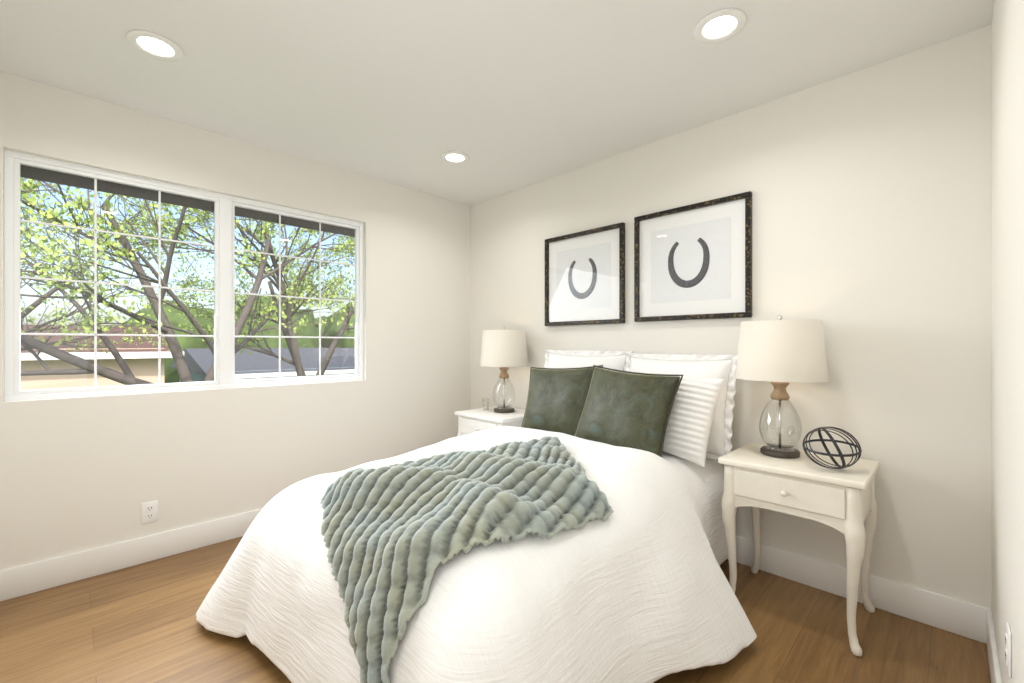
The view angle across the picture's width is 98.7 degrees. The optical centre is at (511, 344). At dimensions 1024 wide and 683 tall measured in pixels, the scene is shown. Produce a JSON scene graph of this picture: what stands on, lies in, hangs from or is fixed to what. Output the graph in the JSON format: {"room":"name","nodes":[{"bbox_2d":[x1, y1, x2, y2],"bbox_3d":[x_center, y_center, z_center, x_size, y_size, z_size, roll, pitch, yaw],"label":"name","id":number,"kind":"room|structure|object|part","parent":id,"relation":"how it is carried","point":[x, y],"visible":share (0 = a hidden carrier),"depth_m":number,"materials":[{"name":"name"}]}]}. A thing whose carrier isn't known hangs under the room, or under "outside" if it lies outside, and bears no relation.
{"room":"bedroom","nodes":[
{"label":"bedroom","id":0,"kind":"room"},
{"bbox_2d":[20,165,354,236],"bbox_3d":[-1.780,-0.847,2.721,0.008,0.075,1.720,0,0,45],"label":"roof eave","id":1,"kind":"object","parent":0,"point":[29,172],"depth_m":2.48},
{"bbox_2d":[0,71,469,570],"bbox_3d":[-1.503,-0.040,2.966,0.120,2.440,3.050,0,0,45],"label":"wall","id":2,"kind":"structure","parent":0,"point":[76,475],"depth_m":2.64,"materials":[{"name":"white paint"}]},
{"bbox_2d":[0,508,262,601],"bbox_3d":[-1.460,1.110,2.914,0.014,0.140,3.036,0,0,45],"label":"baseboard","id":3,"kind":"structure","parent":2,"relation":"attached to","point":[26,579],"depth_m":2.30,"materials":[{"name":"white"}]},
{"bbox_2d":[141,500,157,523],"bbox_3d":[-1.976,0.915,2.401,0.072,0.114,0.009,0,0,-45],"label":"outlet","id":4,"kind":"object","parent":2,"relation":"attached to","point":[149,510],"visible":1,"depth_m":2.40,"materials":[{"name":"white plastic"}]},
{"bbox_2d":[4,149,363,400],"bbox_3d":[-1.761,-0.323,2.701,1.780,1.185,0.048,0,0,-45],"label":"window","id":5,"kind":"structure","parent":2,"relation":"in","point":[224,336],"depth_m":2.51,"materials":[{"name":"white plastic"}]},
{"bbox_2d":[3,380,365,402],"bbox_3d":[-1.764,0.268,2.705,0.118,0.005,1.782,0,0,45],"label":"window stool","id":6,"kind":"structure","parent":2,"relation":"attached to","point":[353,380],"depth_m":2.44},
{"bbox_2d":[0,536,990,682],"bbox_3d":[-0.325,1.230,1.789,3.450,0.100,3.290,0,0,45],"label":"floor","id":7,"kind":"structure","parent":0,"point":[138,623],"depth_m":1.75,"materials":[{"name":"brown wood"}]},
{"bbox_2d":[196,350,756,682],"bbox_3d":[0.009,0.608,2.063,1.926,1.144,2.211,0,0,45],"label":"bed","id":8,"kind":"object","parent":7,"relation":"on","point":[583,541],"visible":1,"depth_m":1.51,"materials":[{"name":"white fabric"}]},
{"bbox_2d":[320,436,613,682],"bbox_3d":[-0.140,0.735,1.711,0.957,0.618,1.163,0,0,45],"label":"throw","id":9,"kind":"object","parent":8,"relation":"on","point":[420,558],"depth_m":1.34,"materials":[{"name":"green fabric"}]},
{"bbox_2d":[522,367,598,435],"bbox_3d":[0.293,0.355,2.718,0.530,0.460,0.156,-4,-22,39],"label":"velvet cushion","id":10,"kind":"object","parent":8,"relation":"on","point":[556,399],"depth_m":2.66,"materials":[{"name":"green fabric"}]},
{"bbox_2d":[548,354,626,371],"bbox_3d":[0.464,0.315,2.939,0.640,0.530,0.176,0,-12,42],"label":"cushion","id":11,"kind":"object","parent":8,"relation":"on","point":[612,361],"depth_m":2.90,"materials":[{"name":"white fabric"}]},
{"bbox_2d":[575,367,679,455],"bbox_3d":[0.587,0.355,2.326,0.154,0.470,0.550,29,-16,-39],"label":"velvet cushion","id":12,"kind":"object","parent":8,"relation":"on","point":[635,410],"depth_m":2.23,"materials":[{"name":"green fabric"}]},
{"bbox_2d":[630,357,732,455],"bbox_3d":[0.914,0.325,2.490,0.174,0.520,0.630,16,-11,-42],"label":"cushion","id":13,"kind":"object","parent":8,"relation":"on","point":[719,443],"depth_m":2.30,"materials":[{"name":"white fabric"}]},
{"bbox_2d":[640,368,723,466],"bbox_3d":[0.827,0.359,2.313,0.166,0.440,0.500,21,-9,-36],"label":"cushion","id":14,"kind":"object","parent":8,"relation":"on","point":[687,434],"depth_m":2.17,"materials":[{"name":"white fabric"}]},
{"bbox_2d":[455,406,524,436],"bbox_3d":[-0.104,0.848,3.353,0.530,0.666,0.466,0,0,45],"label":"nightstand","id":15,"kind":"object","parent":7,"relation":"on","point":[470,421],"visible":0.24,"depth_m":3.24,"materials":[{"name":"white wood"}]},
{"bbox_2d":[480,327,527,412],"bbox_3d":[-0.060,0.188,3.376,0.372,0.652,0.372,0,0,45],"label":"lamp","id":16,"kind":"object","parent":15,"relation":"on","point":[503,349],"visible":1,"depth_m":3.23,"materials":[{"name":"fabric"}]},
{"bbox_3d":[-0.060,0.370,3.376,0.012,0.236,0.012,0,0,45],"label":"rod","id":17,"kind":"part","parent":16,"relation":"part of","materials":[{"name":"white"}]},
{"bbox_2d":[718,443,879,656],"bbox_3d":[1.278,0.848,1.971,0.530,0.666,0.466,0,0,45],"label":"nightstand","id":18,"kind":"object","parent":7,"relation":"on","point":[843,500],"visible":0.96,"depth_m":1.84,"materials":[{"name":"white wood"}]},
{"bbox_2d":[735,315,828,458],"bbox_3d":[1.255,0.188,2.061,0.372,0.652,0.372,0,0,45],"label":"lamp","id":19,"kind":"object","parent":18,"relation":"on","point":[779,352],"visible":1,"depth_m":1.93,"materials":[{"name":"fabric"}]},
{"bbox_3d":[1.255,0.370,2.061,0.012,0.236,0.012,0,0,45],"label":"rod","id":20,"kind":"part","parent":19,"relation":"part of","materials":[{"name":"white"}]},
{"bbox_3d":[1.123,0.614,1.816,0.025,0.025,0.028,0,0,45],"label":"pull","id":21,"kind":"part","parent":18,"relation":"part of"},
{"bbox_2d":[802,427,861,468],"bbox_3d":[1.326,0.428,1.828,0.200,0.169,0.198,0,0,45],"label":"orb","id":22,"kind":"object","parent":18,"relation":"on","point":[819,430],"visible":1,"depth_m":1.82,"materials":[{"name":"metal"}]},
{"bbox_2d":[0,0,993,205],"bbox_3d":[-0.325,-1.310,1.789,3.450,0.100,3.290,0,0,45],"label":"ceiling","id":23,"kind":"structure","parent":0,"point":[531,91],"depth_m":1.99,"materials":[{"name":"white paint"}]},
{"bbox_2d":[126,30,183,60],"bbox_3d":[-1.499,-1.255,1.853,0.190,0.008,0.190,0,0,45],"label":"recessed light","id":24,"kind":"object","parent":23,"relation":"in","point":[152,44],"visible":1,"depth_m":1.85,"materials":[{"name":"white plastic"}]},
{"bbox_2d":[441,151,468,163],"bbox_3d":[-0.382,-1.255,2.956,0.190,0.008,0.190,0,0,45],"label":"recessed light","id":25,"kind":"object","parent":23,"relation":"in","point":[456,157],"visible":1,"depth_m":2.95,"materials":[{"name":"white plastic"}]},
{"bbox_2d":[694,8,746,43],"bbox_3d":[0.820,-1.255,1.740,0.190,0.008,0.190,0,0,45],"label":"recessed light","id":26,"kind":"object","parent":23,"relation":"in","point":[723,24],"visible":1,"depth_m":1.73,"materials":[{"name":"white plastic"}]},
{"bbox_2d":[470,25,991,609],"bbox_3d":[0.795,-0.040,2.910,3.450,2.440,0.120,0,0,45],"label":"wall","id":27,"kind":"structure","parent":0,"point":[870,187],"depth_m":2.04,"materials":[{"name":"white paint"}]},
{"bbox_2d":[545,222,624,325],"bbox_3d":[0.494,-0.468,3.103,0.670,0.655,0.032,0,0,45],"label":"picture","id":28,"kind":"object","parent":27,"relation":"attached to","point":[585,270],"visible":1,"depth_m":3.08,"materials":[{"name":"white paper"}]},
{"bbox_2d":[557,242,610,310],"bbox_3d":[0.496,-0.468,3.105,0.462,0.439,0.001,0,0,45],"label":"print","id":29,"kind":"object","parent":28,"relation":"attached to","point":[583,270],"depth_m":3.09},
{"bbox_2d":[634,191,751,321],"bbox_3d":[1.027,-0.477,2.569,0.680,0.665,0.032,0,0,45],"label":"picture","id":30,"kind":"object","parent":27,"relation":"attached to","point":[693,261],"visible":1,"depth_m":2.54,"materials":[{"name":"white paper"}]},
{"bbox_2d":[651,216,730,303],"bbox_3d":[1.030,-0.477,2.571,0.469,0.446,0.001,0,0,45],"label":"print","id":31,"kind":"object","parent":30,"relation":"attached to","point":[691,260],"depth_m":2.55},
{"bbox_2d":[727,536,991,643],"bbox_3d":[0.748,1.110,2.862,3.210,0.140,0.014,0,0,45],"label":"baseboard","id":32,"kind":"structure","parent":27,"relation":"attached to","point":[966,619],"depth_m":1.95,"materials":[{"name":"white"}]},
{"bbox_2d":[992,0,1023,682],"bbox_3d":[0.810,-0.040,0.569,0.120,2.440,3.170,0,0,45],"label":"wall","id":33,"kind":"structure","parent":0,"point":[1008,15],"depth_m":1.23,"materials":[{"name":"white paint"}]},
{"bbox_2d":[987,609,1001,682],"bbox_3d":[0.800,1.110,0.654,0.014,0.140,3.036,0,0,45],"label":"baseboard","id":34,"kind":"structure","parent":33,"relation":"attached to","point":[993,658],"depth_m":1.53,"materials":[{"name":"white"}]},
{"bbox_2d":[1005,622,1011,677],"bbox_3d":[1.319,0.810,1.170,0.072,0.114,0.009,0,0,-45],"label":"outlet","id":35,"kind":"object","parent":33,"relation":"attached to","point":[1008,637],"visible":1,"depth_m":1.15,"materials":[{"name":"white plastic"}]},
{"label":"outside","id":36,"kind":"structure","parent":0,"visible":0},
{"bbox_3d":[-35.914,4.280,53.676,119.500,0.200,140.000,0,0,45],"label":"lawn","id":37,"kind":"structure","parent":36,"visible":0},
{"bbox_2d":[20,178,354,384],"bbox_3d":[-6.716,-0.139,7.446,9.320,8.668,11.519,0,0,45],"label":"branches","id":38,"kind":"object","parent":37,"relation":"on","point":[28,342],"visible":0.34,"depth_m":6.02,"materials":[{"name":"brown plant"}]},
{"bbox_2d":[20,177,354,354],"bbox_3d":[-6.945,-2.046,7.503,9.689,5.066,10.866,0,0,33],"label":"leaves","id":39,"kind":"object","parent":38,"relation":"on","point":[33,185],"visible":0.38,"depth_m":6.45,"materials":[{"name":"green plant"}]},
{"bbox_2d":[20,348,354,389],"bbox_3d":[-15.834,2.155,31.690,18.965,4.050,52.697,0,0,12],"label":"neighboring house","id":40,"kind":"structure","parent":37,"relation":"on","point":[146,369],"depth_m":14.52,"materials":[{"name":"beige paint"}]},
{"bbox_2d":[20,324,183,352],"bbox_3d":[-20.959,-0.260,14.538,14.800,1.020,11.000,0,0,-45],"label":"roof","id":41,"kind":"structure","parent":40,"relation":"on","point":[146,344],"depth_m":16.00,"materials":[{"name":"brown"}]},
{"bbox_2d":[20,352,183,359],"bbox_3d":[-17.062,0.360,10.642,0.060,0.220,14.800,0,0,45],"label":"fascia","id":42,"kind":"object","parent":41,"relation":"attached to","point":[85,355],"depth_m":14.34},
{"bbox_2d":[169,348,354,374],"bbox_3d":[-14.489,0.865,30.201,12.900,1.270,12.000,0,0,-45],"label":"roof","id":43,"kind":"structure","parent":40,"relation":"on","point":[199,360],"depth_m":25.78,"materials":[{"name":"grey"}]},
{"bbox_2d":[235,369,354,378],"bbox_3d":[-10.239,1.610,25.951,0.060,0.220,12.900,0,0,45],"label":"fascia","id":44,"kind":"object","parent":43,"relation":"attached to","point":[256,375],"depth_m":23.86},
{"bbox_2d":[122,293,354,382],"bbox_3d":[-20.082,0.330,48.646,19.651,10.186,35.984,0,0,45],"label":"trees","id":45,"kind":"object","parent":37,"relation":"on","point":[171,375],"visible":0.12,"depth_m":37.41,"materials":[{"name":"green plant"}]}
]}

